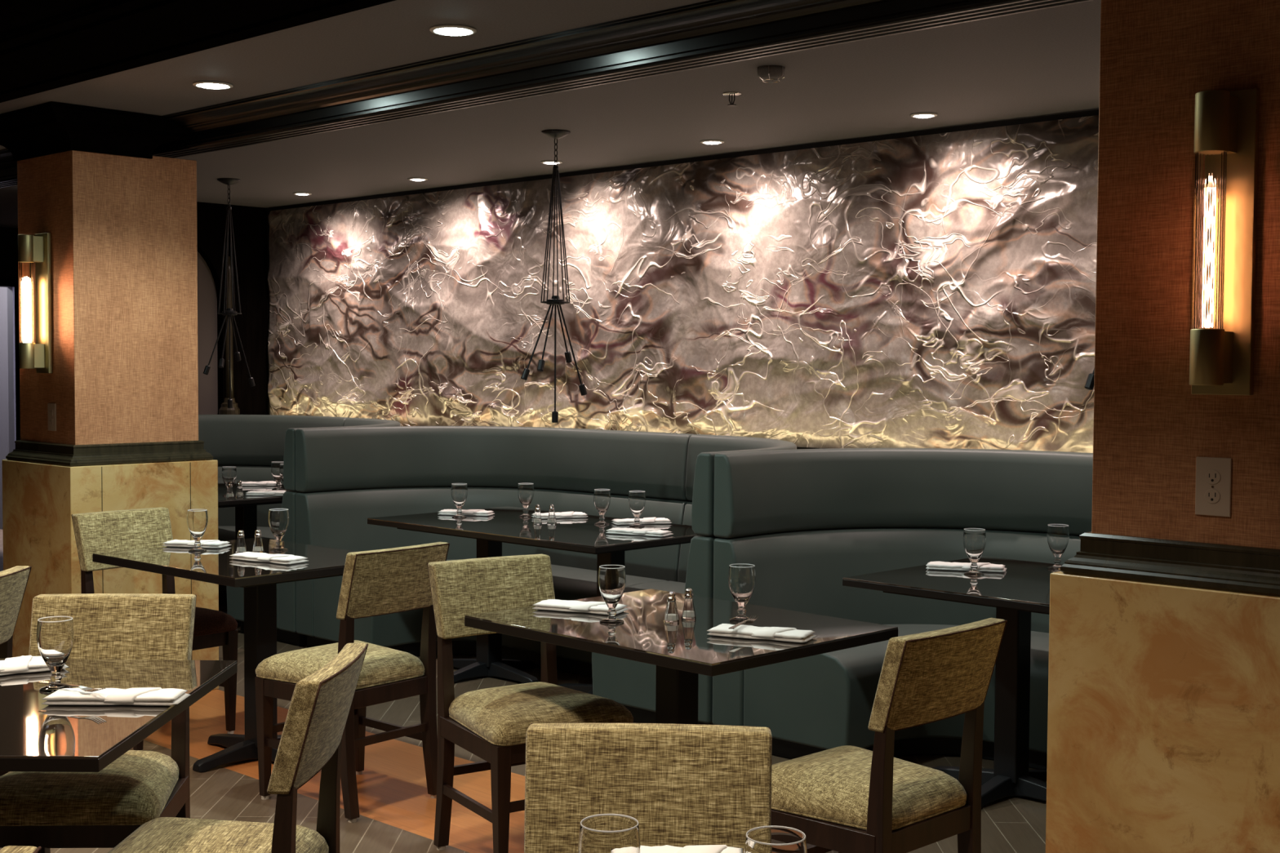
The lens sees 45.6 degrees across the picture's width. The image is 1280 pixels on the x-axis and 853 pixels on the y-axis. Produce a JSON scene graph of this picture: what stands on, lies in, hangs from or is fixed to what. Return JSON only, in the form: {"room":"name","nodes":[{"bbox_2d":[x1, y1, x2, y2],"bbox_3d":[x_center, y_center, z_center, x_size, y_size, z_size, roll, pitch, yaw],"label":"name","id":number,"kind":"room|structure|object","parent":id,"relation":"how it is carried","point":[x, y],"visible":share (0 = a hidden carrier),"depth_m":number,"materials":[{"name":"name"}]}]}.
{"room":"restaurant","nodes":[
{"label":"restaurant","id":0,"kind":"room"},
{"bbox_2d":[0,226,18,453],"bbox_3d":[-8.176,-0.189,8.892,0.100,2.550,10.070,3,3,43],"label":"wall","id":1,"kind":"structure","parent":0,"point":[9,264],"depth_m":12.15,"materials":[{"name":"black paint"}]},
{"bbox_2d":[0,278,20,448],"bbox_3d":[-5.146,-0.097,12.005,0.030,2.140,0.550,3,3,43],"label":"trim","id":2,"kind":"structure","parent":1,"relation":"attached to","point":[3,282],"depth_m":12.15,"materials":[{"name":"black wood"}]},
{"bbox_2d":[0,0,1093,187],"bbox_3d":[-1.738,-1.275,6.474,17.500,0.110,0.332,3,3,43],"label":"trim","id":3,"kind":"structure","parent":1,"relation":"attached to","point":[710,33],"depth_m":4.99,"materials":[{"name":"black wood"}]},
{"bbox_2d":[0,0,395,102],"bbox_3d":[-2.729,-1.311,5.425,17.500,0.260,0.750,3,3,43],"label":"ceiling","id":4,"kind":"structure","parent":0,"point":[46,45],"depth_m":4.39,"materials":[{"name":"black paint"}]},
{"bbox_2d":[197,251,217,414],"bbox_3d":[-3.155,-0.212,10.093,0.140,2.550,1.420,3,3,43],"label":"wall","id":5,"kind":"structure","parent":0,"point":[206,291],"depth_m":10.23,"materials":[{"name":"grey paint"}]},
{"bbox_2d":[196,201,268,466],"bbox_3d":[-3.095,-0.208,10.003,0.070,2.550,1.470,3,3,43],"label":"wall","id":6,"kind":"structure","parent":5,"relation":"attached to","point":[250,224],"depth_m":10.36,"materials":[{"name":"black wood"}]},
{"bbox_2d":[0,528,1046,852],"bbox_3d":[-3.493,1.313,4.668,17.800,0.050,10.300,3,3,43],"label":"floor","id":7,"kind":"structure","parent":0,"point":[397,811],"depth_m":5.26,"materials":[{"name":"orange wood"}]},
{"bbox_2d":[0,565,31,776],"bbox_3d":[-2.087,0.865,4.392,0.532,0.884,0.468,0,2,3],"label":"dining chair","id":8,"kind":"object","parent":7,"relation":"on","point":[14,580],"visible":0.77,"depth_m":4.48,"materials":[{"name":"fabric"}]},
{"bbox_2d":[0,845,41,852],"bbox_3d":[-1.023,0.980,1.762,0.532,0.884,0.468,0,2,2],"label":"dining chair","id":9,"kind":"object","parent":7,"relation":"on","point":[9,849],"visible":1,"depth_m":1.92,"materials":[{"name":"fabric"}]},
{"bbox_2d":[0,593,196,852],"bbox_3d":[-1.371,0.894,3.789,0.468,0.884,0.532,0,2,-2],"label":"dining chair","id":10,"kind":"object","parent":7,"relation":"on","point":[47,811],"visible":0.58,"depth_m":3.76,"materials":[{"name":"fabric"}]},
{"bbox_2d":[0,101,218,690],"bbox_3d":[-2.427,-0.072,6.832,0.865,2.549,0.820,3,3,43],"label":"pillar","id":11,"kind":"structure","parent":7,"relation":"on","point":[120,217],"depth_m":6.63,"materials":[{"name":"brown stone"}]},
{"bbox_2d":[17,232,53,373],"bbox_3d":[-2.628,-0.534,6.594,0.120,0.606,0.117,3,3,43],"label":"wall sconce","id":12,"kind":"object","parent":11,"relation":"attached to","point":[37,248],"visible":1,"depth_m":6.58,"materials":[{"name":"gold metal"}]},
{"bbox_2d":[47,403,56,431],"bbox_3d":[-2.554,-0.041,6.616,0.073,0.119,0.008,3,3,43],"label":"power outlet","id":13,"kind":"object","parent":11,"relation":"attached to","point":[51,407],"visible":1,"depth_m":6.61,"materials":[{"name":"beige plastic"}]},
{"bbox_2d":[0,658,237,772],"bbox_3d":[-1.505,0.974,3.331,1.000,0.760,0.924,0,2,1],"label":"dining table","id":14,"kind":"object","parent":7,"relation":"on","point":[35,736],"visible":0.86,"depth_m":3.20,"materials":[{"name":"black wood"}]},
{"bbox_2d":[0,655,69,675],"bbox_3d":[-1.516,0.569,3.607,0.290,0.027,0.132,-1,3,-35],"label":"folded napkin","id":15,"kind":"object","parent":14,"relation":"on","point":[27,664],"visible":0.86,"depth_m":3.60,"materials":[{"name":"white fabric"}]},
{"bbox_2d":[36,616,74,693],"bbox_3d":[-1.310,0.511,3.417,0.079,0.160,0.079,2,3,31],"label":"water goblet","id":16,"kind":"object","parent":14,"relation":"on","point":[55,634],"visible":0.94,"depth_m":3.39,"materials":[{"name":"clear glass"}]},
{"bbox_2d":[40,687,190,706],"bbox_3d":[-1.133,0.583,3.300,0.290,0.027,0.102,0,2,0],"label":"folded napkin","id":17,"kind":"object","parent":14,"relation":"on","point":[146,696],"visible":0.98,"depth_m":3.26,"materials":[{"name":"white fabric"}]},
{"bbox_2d":[38,680,106,692],"bbox_3d":[-1.234,0.563,3.308,0.190,0.009,0.024,2,3,28],"label":"fork","id":18,"kind":"object","parent":17,"relation":"on","point":[82,688],"visible":1,"depth_m":3.30,"materials":[{"name":"silver metal"}]},
{"bbox_2d":[71,506,238,751],"bbox_3d":[-1.955,0.794,6.111,0.532,0.884,0.468,2,3,40],"label":"dining chair","id":19,"kind":"object","parent":7,"relation":"on","point":[95,532],"visible":0.43,"depth_m":6.12,"materials":[{"name":"brown fabric"}]},
{"bbox_2d":[92,537,356,773],"bbox_3d":[-1.493,0.871,5.808,0.965,0.760,0.745,2,3,42],"label":"dining table","id":20,"kind":"object","parent":7,"relation":"on","point":[259,580],"visible":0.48,"depth_m":5.70,"materials":[{"name":"black wood"}]},
{"bbox_2d":[162,539,231,548],"bbox_3d":[-1.763,0.465,6.064,0.250,0.027,0.102,1,2,13],"label":"folded napkin","id":21,"kind":"object","parent":20,"relation":"on","point":[206,544],"visible":0.88,"depth_m":6.03,"materials":[{"name":"white fabric"}]},
{"bbox_2d":[186,509,208,551],"bbox_3d":[-1.720,0.404,5.923,0.079,0.160,0.079,0,2,0],"label":"water goblet","id":22,"kind":"object","parent":20,"relation":"on","point":[197,519],"visible":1,"depth_m":5.90,"materials":[{"name":"clear glass"}]},
{"bbox_2d":[235,530,246,553],"bbox_3d":[-1.536,0.444,5.865,0.042,0.089,0.042,0,2,-13],"label":"shaker","id":23,"kind":"object","parent":20,"relation":"on","point":[241,546],"visible":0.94,"depth_m":5.85,"materials":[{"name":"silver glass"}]},
{"bbox_2d":[252,529,264,552],"bbox_3d":[-1.475,0.443,5.886,0.042,0.089,0.042,1,2,14],"label":"shaker","id":24,"kind":"object","parent":20,"relation":"on","point":[258,547],"visible":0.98,"depth_m":5.88,"materials":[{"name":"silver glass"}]},
{"bbox_2d":[229,551,307,564],"bbox_3d":[-1.373,0.485,5.639,0.300,0.027,0.114,2,3,31],"label":"folded napkin","id":25,"kind":"object","parent":20,"relation":"on","point":[285,559],"visible":1,"depth_m":5.60,"materials":[{"name":"white fabric"}]},
{"bbox_2d":[268,508,288,551],"bbox_3d":[-1.413,0.404,5.964,0.079,0.160,0.079,1,3,19],"label":"water goblet","id":26,"kind":"object","parent":20,"relation":"on","point":[278,518],"visible":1,"depth_m":5.94,"materials":[{"name":"clear glass"}]},
{"bbox_2d":[218,256,239,414],"bbox_3d":[-2.772,-0.043,10.288,0.140,2.200,0.140,3,3,43],"label":"slim column","id":27,"kind":"structure","parent":7,"relation":"on","point":[224,410],"depth_m":10.24,"materials":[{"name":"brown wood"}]},
{"bbox_2d":[108,643,368,852],"bbox_3d":[-0.858,0.922,3.166,0.532,0.884,0.468,0,2,2],"label":"dining chair","id":28,"kind":"object","parent":7,"relation":"on","point":[310,743],"visible":1,"depth_m":3.10,"materials":[{"name":"fabric"}]},
{"bbox_2d":[217,477,284,625],"bbox_3d":[-2.511,0.737,8.911,1.540,0.760,0.880,3,3,43],"label":"dining table","id":29,"kind":"object","parent":7,"relation":"on","point":[246,507],"visible":0.03,"depth_m":8.59,"materials":[{"name":"black wood"}]},
{"bbox_2d":[222,466,236,496],"bbox_3d":[-2.249,0.301,8.345,0.079,0.160,0.079,1,2,12],"label":"water goblet","id":30,"kind":"object","parent":29,"relation":"on","point":[228,473],"visible":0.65,"depth_m":8.31,"materials":[{"name":"clear glass"}]},
{"bbox_2d":[226,481,234,497],"bbox_3d":[-2.215,0.341,8.230,0.042,0.089,0.042,1,2,8],"label":"shaker","id":31,"kind":"object","parent":29,"relation":"on","point":[229,494],"visible":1,"depth_m":8.22,"materials":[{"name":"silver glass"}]},
{"bbox_2d":[235,480,244,497],"bbox_3d":[-2.179,0.339,8.293,0.042,0.089,0.042,0,2,-9],"label":"shaker","id":32,"kind":"object","parent":29,"relation":"on","point":[239,493],"visible":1,"depth_m":8.28,"materials":[{"name":"clear glass"}]},
{"bbox_2d":[241,480,281,486],"bbox_3d":[-2.258,0.338,9.043,0.250,0.027,0.102,0,2,-7],"label":"folded napkin","id":33,"kind":"object","parent":29,"relation":"on","point":[264,482],"visible":0.83,"depth_m":9.00,"materials":[{"name":"white fabric"}]},
{"bbox_2d":[245,490,285,496],"bbox_3d":[-2.042,0.366,8.400,0.240,0.027,0.102,0,2,3],"label":"folded napkin","id":34,"kind":"object","parent":29,"relation":"on","point":[277,493],"visible":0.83,"depth_m":8.36,"materials":[{"name":"white fabric"}]},
{"bbox_2d":[271,461,284,489],"bbox_3d":[-2.085,0.283,8.778,0.079,0.160,0.079,0,2,-13],"label":"water goblet","id":35,"kind":"object","parent":29,"relation":"on","point":[275,465],"visible":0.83,"depth_m":8.75,"materials":[{"name":"clear glass"}]},
{"bbox_2d":[279,463,290,491],"bbox_3d":[-1.994,0.291,8.600,0.079,0.160,0.079,2,3,29],"label":"water goblet","id":36,"kind":"object","parent":29,"relation":"on","point":[281,468],"visible":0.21,"depth_m":8.57,"materials":[{"name":"clear glass"}]},
{"bbox_2d":[198,414,400,646],"bbox_3d":[-2.237,0.533,9.151,2.307,1.150,1.176,3,3,43],"label":"bench","id":37,"kind":"object","parent":7,"relation":"on","point":[246,442],"visible":0.23,"depth_m":9.80,"materials":[{"name":"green leather"}]},
{"bbox_2d":[198,414,348,466],"bbox_3d":[-2.636,0.096,9.704,1.673,0.328,0.518,0,2,-1],"label":"cushion","id":38,"kind":"object","parent":37,"relation":"on","point":[232,440],"depth_m":9.85,"materials":[{"name":"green leather"}]},
{"bbox_2d":[283,417,400,491],"bbox_3d":[-1.623,0.143,8.715,0.476,0.328,1.593,0,2,1],"label":"cushion","id":39,"kind":"object","parent":37,"relation":"on","point":[289,462],"depth_m":7.96,"materials":[{"name":"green leather"}]},
{"bbox_2d":[254,542,449,822],"bbox_3d":[-0.976,0.836,5.223,0.532,0.884,0.468,2,3,39],"label":"dining chair","id":40,"kind":"object","parent":7,"relation":"on","point":[379,582],"visible":0.83,"depth_m":5.13,"materials":[{"name":"fabric"}]},
{"bbox_2d":[426,554,633,852],"bbox_3d":[-0.348,0.865,4.612,0.468,0.884,0.532,-1,3,-34],"label":"dining chair","id":41,"kind":"object","parent":7,"relation":"on","point":[492,724],"visible":0.77,"depth_m":4.63,"materials":[{"name":"fabric"}]},
{"bbox_2d":[367,506,698,694],"bbox_3d":[-0.432,0.827,7.007,1.540,0.760,0.880,3,3,44],"label":"dining table","id":42,"kind":"object","parent":7,"relation":"on","point":[580,535],"visible":0.47,"depth_m":6.91,"materials":[{"name":"black wood"}]},
{"bbox_2d":[450,483,467,518],"bbox_3d":[-0.861,0.353,7.264,0.079,0.160,0.079,2,3,39],"label":"water goblet","id":43,"kind":"object","parent":42,"relation":"on","point":[459,491],"visible":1,"depth_m":7.24,"materials":[{"name":"clear glass"}]},
{"bbox_2d":[438,509,493,515],"bbox_3d":[-0.841,0.415,7.378,0.260,0.027,0.102,1,2,11],"label":"folded napkin","id":44,"kind":"object","parent":42,"relation":"on","point":[445,512],"visible":0.89,"depth_m":7.34,"materials":[{"name":"white fabric"}]},
{"bbox_2d":[517,483,533,517],"bbox_3d":[-0.547,0.353,7.306,0.079,0.160,0.079,1,2,8],"label":"water goblet","id":45,"kind":"object","parent":42,"relation":"on","point":[525,491],"visible":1,"depth_m":7.28,"materials":[{"name":"clear glass"}]},
{"bbox_2d":[533,504,542,524],"bbox_3d":[-0.470,0.402,6.990,0.042,0.089,0.042,2,3,42],"label":"shaker","id":46,"kind":"object","parent":42,"relation":"on","point":[537,517],"visible":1,"depth_m":6.98,"materials":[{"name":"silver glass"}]},
{"bbox_2d":[546,504,556,524],"bbox_3d":[-0.405,0.402,6.994,0.042,0.089,0.042,-1,3,-20],"label":"shaker","id":47,"kind":"object","parent":42,"relation":"on","point":[551,518],"visible":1,"depth_m":6.98,"materials":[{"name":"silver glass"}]},
{"bbox_2d":[531,511,587,519],"bbox_3d":[-0.382,0.421,7.269,0.260,0.028,0.104,0,3,-19],"label":"folded napkin","id":48,"kind":"object","parent":42,"relation":"on","point":[563,514],"visible":0.67,"depth_m":7.24,"materials":[{"name":"white fabric"}]},
{"bbox_2d":[593,488,610,524],"bbox_3d":[-0.174,0.369,6.979,0.079,0.160,0.079,1,3,24],"label":"water goblet","id":49,"kind":"object","parent":42,"relation":"on","point":[602,497],"visible":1,"depth_m":6.95,"materials":[{"name":"clear glass"}]},
{"bbox_2d":[628,490,645,527],"bbox_3d":[-0.014,0.373,6.897,0.079,0.160,0.079,-2,3,-41],"label":"water goblet","id":50,"kind":"object","parent":42,"relation":"on","point":[637,499],"visible":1,"depth_m":6.87,"materials":[{"name":"clear glass"}]},
{"bbox_2d":[605,527,673,537],"bbox_3d":[-0.002,0.453,6.571,0.280,0.027,0.103,2,3,27],"label":"folded napkin","id":51,"kind":"object","parent":42,"relation":"on","point":[647,532],"visible":1,"depth_m":6.53,"materials":[{"name":"white fabric"}]},
{"bbox_2d":[611,517,672,524],"bbox_3d":[0.008,0.434,7.017,0.270,0.027,0.103,0,2,-17],"label":"folded napkin","id":52,"kind":"object","parent":42,"relation":"on","point":[643,521],"visible":0.92,"depth_m":6.99,"materials":[{"name":"white fabric"}]},
{"bbox_2d":[295,426,796,724],"bbox_3d":[-0.357,0.617,7.373,2.844,1.150,1.176,3,3,43],"label":"bench","id":53,"kind":"object","parent":7,"relation":"on","point":[346,477],"visible":0.41,"depth_m":7.88,"materials":[{"name":"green leather"}]},
{"bbox_2d":[314,559,666,663],"bbox_3d":[-0.755,0.913,7.652,1.585,0.370,1.017,3,3,43],"label":"seat cushion","id":54,"kind":"object","parent":53,"relation":"on","point":[572,579],"depth_m":7.60,"materials":[{"name":"green leather"}]},
{"bbox_2d":[295,426,692,500],"bbox_3d":[-0.707,0.178,7.998,2.092,0.328,0.671,1,2,10],"label":"cushion","id":55,"kind":"object","parent":53,"relation":"on","point":[347,461],"depth_m":8.09,"materials":[{"name":"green leather"}]},
{"bbox_2d":[591,581,685,711],"bbox_3d":[0.165,0.955,6.782,0.933,0.370,1.017,3,3,43],"label":"seat cushion","id":56,"kind":"object","parent":53,"relation":"on","point":[631,684],"depth_m":6.32,"materials":[{"name":"green leather"}]},
{"bbox_2d":[685,434,796,536],"bbox_3d":[0.452,0.236,6.752,0.476,0.328,1.593,0,2,1],"label":"cushion","id":57,"kind":"object","parent":53,"relation":"on","point":[701,450],"depth_m":6.46,"materials":[{"name":"green leather"}]},
{"bbox_2d":[524,723,772,852],"bbox_3d":[0.003,0.960,2.369,0.468,0.884,0.532,0,2,2],"label":"dining chair","id":58,"kind":"object","parent":7,"relation":"on","point":[683,785],"visible":0.92,"depth_m":2.54,"materials":[{"name":"fabric"}]},
{"bbox_2d":[464,589,897,724],"bbox_3d":[0.106,0.939,4.393,0.775,0.760,0.985,-2,3,-45],"label":"dining table","id":59,"kind":"object","parent":7,"relation":"on","point":[683,651],"visible":0.59,"depth_m":4.28,"materials":[{"name":"black wood"}]},
{"bbox_2d":[533,599,629,615],"bbox_3d":[-0.176,0.536,4.548,0.270,0.027,0.112,1,3,23],"label":"folded napkin","id":60,"kind":"object","parent":59,"relation":"on","point":[592,607],"visible":0.9,"depth_m":4.52,"materials":[{"name":"white fabric"}]},
{"bbox_2d":[598,564,626,624],"bbox_3d":[-0.080,0.479,4.345,0.079,0.160,0.079,1,3,22],"label":"water goblet","id":61,"kind":"object","parent":59,"relation":"on","point":[611,578],"visible":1,"depth_m":4.32,"materials":[{"name":"clear glass"}]},
{"bbox_2d":[663,591,679,623],"bbox_3d":[0.090,0.515,4.352,0.042,0.089,0.042,-1,3,-24],"label":"shaker","id":62,"kind":"object","parent":59,"relation":"on","point":[671,616],"visible":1,"depth_m":4.34,"materials":[{"name":"clear glass"}]},
{"bbox_2d":[681,588,696,620],"bbox_3d":[0.142,0.513,4.412,0.042,0.089,0.042,-2,3,-41],"label":"shaker","id":63,"kind":"object","parent":59,"relation":"on","point":[688,612],"visible":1,"depth_m":4.40,"materials":[{"name":"clear glass"}]},
{"bbox_2d":[728,563,755,622],"bbox_3d":[0.293,0.479,4.384,0.079,0.160,0.079,0,2,-8],"label":"water goblet","id":64,"kind":"object","parent":59,"relation":"on","point":[741,577],"visible":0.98,"depth_m":4.36,"materials":[{"name":"clear glass"}]},
{"bbox_2d":[706,623,816,643],"bbox_3d":[0.330,0.557,4.124,0.280,0.027,0.113,1,3,23],"label":"folded napkin","id":65,"kind":"object","parent":59,"relation":"on","point":[748,632],"visible":0.96,"depth_m":4.09,"materials":[{"name":"white fabric"}]},
{"bbox_2d":[728,615,758,629],"bbox_3d":[0.282,0.536,4.162,0.024,0.009,0.190,1,3,23],"label":"fork","id":66,"kind":"object","parent":65,"relation":"on","point":[734,627],"visible":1,"depth_m":4.16,"materials":[{"name":"silver metal"}]},
{"bbox_2d":[770,617,1007,852],"bbox_3d":[0.566,0.906,3.748,0.468,0.884,0.532,-2,3,-44],"label":"dining chair","id":67,"kind":"object","parent":7,"relation":"on","point":[828,795],"visible":0.89,"depth_m":3.60,"materials":[{"name":"fabric"}]},
{"bbox_2d":[712,448,1093,769],"bbox_3d":[1.717,0.710,5.411,2.845,1.150,1.176,3,3,43],"label":"bench","id":68,"kind":"object","parent":7,"relation":"on","point":[807,521],"visible":0.44,"depth_m":6.13,"materials":[{"name":"green leather"}]},
{"bbox_2d":[743,624,1048,753],"bbox_3d":[1.319,1.006,5.689,1.586,0.370,1.017,3,3,43],"label":"seat cushion","id":69,"kind":"object","parent":68,"relation":"on","point":[822,702],"depth_m":5.66,"materials":[{"name":"green leather"}]},
{"bbox_2d":[713,448,1093,537],"bbox_3d":[1.368,0.270,6.036,2.093,0.328,0.671,1,2,10],"label":"cushion","id":70,"kind":"object","parent":68,"relation":"on","point":[797,493],"depth_m":6.22,"materials":[{"name":"green leather"}]},
{"bbox_2d":[842,555,1062,807],"bbox_3d":[1.559,0.918,5.061,1.550,0.760,0.880,3,3,45],"label":"dining table","id":71,"kind":"object","parent":7,"relation":"on","point":[1023,589],"visible":0.3,"depth_m":5.27,"materials":[{"name":"black wood"}]},
{"bbox_2d":[925,561,1006,573],"bbox_3d":[1.177,0.504,5.497,0.280,0.027,0.103,1,2,16],"label":"folded napkin","id":72,"kind":"object","parent":71,"relation":"on","point":[966,566],"visible":0.91,"depth_m":5.46,"materials":[{"name":"white fabric"}]},
{"bbox_2d":[963,528,986,575],"bbox_3d":[1.180,0.442,5.378,0.079,0.160,0.079,0,2,-16],"label":"water goblet","id":73,"kind":"object","parent":71,"relation":"on","point":[974,539],"visible":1,"depth_m":5.35,"materials":[{"name":"clear glass"}]},
{"bbox_2d":[1046,524,1069,570],"bbox_3d":[1.518,0.438,5.534,0.079,0.160,0.079,1,3,19],"label":"water goblet","id":74,"kind":"object","parent":71,"relation":"on","point":[1057,535],"visible":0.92,"depth_m":5.51,"materials":[{"name":"clear glass"}]},
{"bbox_2d":[1045,0,1279,852],"bbox_3d":[1.330,0.096,3.277,0.865,2.549,0.820,3,3,43],"label":"pillar","id":75,"kind":"structure","parent":7,"relation":"on","point":[1163,719],"depth_m":3.15,"materials":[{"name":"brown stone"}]},
{"bbox_2d":[1195,456,1231,516],"bbox_3d":[1.165,0.122,3.098,0.073,0.119,0.008,3,3,43],"label":"power outlet","id":76,"kind":"object","parent":75,"relation":"attached to","point":[1213,474],"visible":1,"depth_m":3.09,"materials":[{"name":"beige plastic"}]},
{"bbox_2d":[1204,488,1220,503],"bbox_3d":[1.163,0.142,3.097,0.033,0.030,0.003,3,3,43],"label":"socket","id":77,"kind":"object","parent":76,"relation":"attached to","point":[1211,495],"depth_m":3.10,"materials":[{"name":"beige plastic"}]},
{"bbox_2d":[1204,469,1220,484],"bbox_3d":[1.164,0.103,3.095,0.033,0.030,0.003,3,3,43],"label":"socket","id":78,"kind":"object","parent":76,"relation":"attached to","point":[1212,477],"depth_m":3.09,"materials":[{"name":"beige plastic"}]},
{"bbox_2d":[1189,88,1259,395],"bbox_3d":[1.142,-0.365,3.027,0.120,0.606,0.117,3,3,43],"label":"wall sconce","id":79,"kind":"object","parent":75,"relation":"attached to","point":[1226,122],"visible":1,"depth_m":3.01,"materials":[{"name":"gold metal"}]},
{"bbox_3d":[0.003,1.042,1.889,0.760,0.760,0.760,0,2,0],"label":"dining table","id":80,"kind":"object","parent":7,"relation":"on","visible":0},
{"bbox_2d":[577,813,640,852],"bbox_3d":[-0.039,0.580,1.927,0.079,0.160,0.079,0,2,1],"label":"water goblet","id":81,"kind":"object","parent":80,"relation":"on","point":[602,833],"visible":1,"depth_m":1.90,"materials":[{"name":"clear glass"}]},
{"bbox_2d":[640,844,742,852],"bbox_3d":[0.057,0.634,2.229,0.200,0.027,0.101,0,2,0],"label":"folded napkin","id":82,"kind":"object","parent":80,"relation":"on","point":[709,848],"visible":0.77,"depth_m":2.25,"materials":[{"name":"white fabric"}]},
{"bbox_2d":[743,826,807,852],"bbox_3d":[0.167,0.583,1.880,0.079,0.160,0.079,-1,3,-33],"label":"water goblet","id":83,"kind":"object","parent":80,"relation":"on","point":[764,839],"visible":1,"depth_m":1.90,"materials":[{"name":"clear glass"}]},
{"bbox_2d":[0,109,1098,529],"bbox_3d":[-0.024,-0.119,8.267,17.800,2.550,0.230,3,3,43],"label":"wall","id":84,"kind":"structure","parent":0,"point":[4,409],"depth_m":8.81,"materials":[{"name":"black paint"}]},
{"bbox_2d":[266,115,1098,453],"bbox_3d":[0.287,-0.633,7.735,7.851,1.425,0.055,3,3,43],"label":"mural","id":85,"kind":"object","parent":84,"relation":"attached to","point":[934,291],"visible":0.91,"depth_m":7.57,"materials":[{"name":"metal"}]},
{"bbox_2d":[0,0,1101,227],"bbox_3d":[-1.279,-1.374,6.881,17.800,0.060,3.900,3,3,43],"label":"ceiling","id":86,"kind":"structure","parent":0,"point":[1042,62],"depth_m":5.99,"materials":[{"name":"paint"}]},
{"bbox_2d":[192,80,233,88],"bbox_3d":[-1.622,-1.294,5.790,0.148,0.013,0.148,3,3,43],"label":"recessed light","id":87,"kind":"object","parent":86,"relation":"in","point":[203,84],"visible":1,"depth_m":5.76,"materials":[{"name":"white"}]},
{"bbox_2d":[203,177,255,408],"bbox_3d":[-2.385,-0.769,8.838,0.140,1.325,0.288,2,3,31],"label":"pendant lamp","id":88,"kind":"object","parent":86,"relation":"hanging from","point":[228,181],"visible":1,"depth_m":8.82,"materials":[{"name":"black metal"}]},
{"bbox_2d":[203,364,210,374],"bbox_3d":[-2.495,-0.325,8.779,0.043,0.056,0.029,-2,3,-37],"label":"socket","id":89,"kind":"object","parent":88,"relation":"attached to","point":[206,369],"depth_m":8.77,"materials":[{"name":"black metal"}]},
{"bbox_2d":[248,377,255,386],"bbox_3d":[-2.277,-0.260,8.938,0.040,0.056,0.029,-1,3,-34],"label":"socket","id":90,"kind":"object","parent":88,"relation":"attached to","point":[251,380],"depth_m":8.93,"materials":[{"name":"black metal"}]},
{"bbox_2d":[429,24,476,35],"bbox_3d":[-0.590,-1.248,4.813,0.148,0.013,0.148,3,3,43],"label":"recessed light","id":91,"kind":"object","parent":86,"relation":"in","point":[442,29],"visible":1,"depth_m":4.79,"materials":[{"name":"white"}]},
{"bbox_2d":[520,128,586,422],"bbox_3d":[-0.390,-0.679,6.950,0.288,1.325,0.140,-2,3,-39],"label":"pendant lamp","id":92,"kind":"object","parent":86,"relation":"hanging from","point":[557,134],"visible":1,"depth_m":6.94,"materials":[{"name":"black metal"}]},
{"bbox_2d":[520,368,529,380],"bbox_3d":[-0.521,-0.238,6.933,0.043,0.056,0.029,0,2,-17],"label":"socket","id":93,"kind":"object","parent":92,"relation":"attached to","point":[526,372],"depth_m":6.92,"materials":[{"name":"black metal"}]},
{"bbox_2d":[537,359,545,371],"bbox_3d":[-0.445,-0.274,6.858,0.029,0.056,0.043,1,3,27],"label":"socket","id":94,"kind":"object","parent":92,"relation":"attached to","point":[541,362],"depth_m":6.85,"materials":[{"name":"black metal"}]},
{"bbox_2d":[551,411,558,422],"bbox_3d":[-0.389,-0.044,6.982,0.029,0.052,0.029,3,3,43],"label":"socket","id":95,"kind":"object","parent":92,"relation":"attached to","point":[554,414],"depth_m":6.97,"materials":[{"name":"black metal"}]},
{"bbox_2d":[564,351,572,363],"bbox_3d":[-0.333,-0.323,7.076,0.029,0.056,0.044,2,3,27],"label":"socket","id":96,"kind":"object","parent":92,"relation":"attached to","point":[567,353],"depth_m":7.06,"materials":[{"name":"black metal"}]},
{"bbox_2d":[578,383,586,395],"bbox_3d":[-0.263,-0.169,7.008,0.040,0.056,0.029,0,2,-14],"label":"socket","id":97,"kind":"object","parent":92,"relation":"attached to","point":[582,387],"depth_m":7.00,"materials":[{"name":"black metal"}]},
{"bbox_2d":[700,139,724,144],"bbox_3d":[0.341,-1.343,7.208,0.114,0.013,0.114,3,3,43],"label":"recessed light","id":98,"kind":"object","parent":86,"relation":"in","point":[706,141],"visible":1,"depth_m":7.18,"materials":[{"name":"white"}]},
{"bbox_2d":[722,91,742,106],"bbox_3d":[0.358,-1.272,5.929,0.076,0.047,0.076,3,3,43],"label":"sprinkler","id":99,"kind":"object","parent":86,"relation":"attached to","point":[729,94],"visible":1,"depth_m":5.92,"materials":[{"name":"silver metal"}]},
{"bbox_2d":[756,65,785,82],"bbox_3d":[0.465,-1.250,5.412,0.107,0.047,0.100,3,3,43],"label":"smoke detector","id":100,"kind":"object","parent":86,"relation":"attached to","point":[768,72],"visible":1,"depth_m":5.38,"materials":[{"name":"paint"}]},
{"bbox_2d":[910,112,937,118],"bbox_3d":[1.192,-1.305,6.402,0.114,0.013,0.114,3,3,43],"label":"recessed light","id":101,"kind":"object","parent":86,"relation":"in","point":[920,115],"visible":1,"depth_m":6.38,"materials":[{"name":"white"}]},
{"bbox_2d":[1084,367,1094,390],"bbox_3d":[1.620,-0.590,5.049,0.288,1.325,0.140,-2,3,-39],"label":"pendant lamp","id":102,"kind":"object","parent":86,"relation":"hanging from","point":[1089,384],"visible":0.02,"depth_m":5.02,"materials":[{"name":"black metal"}]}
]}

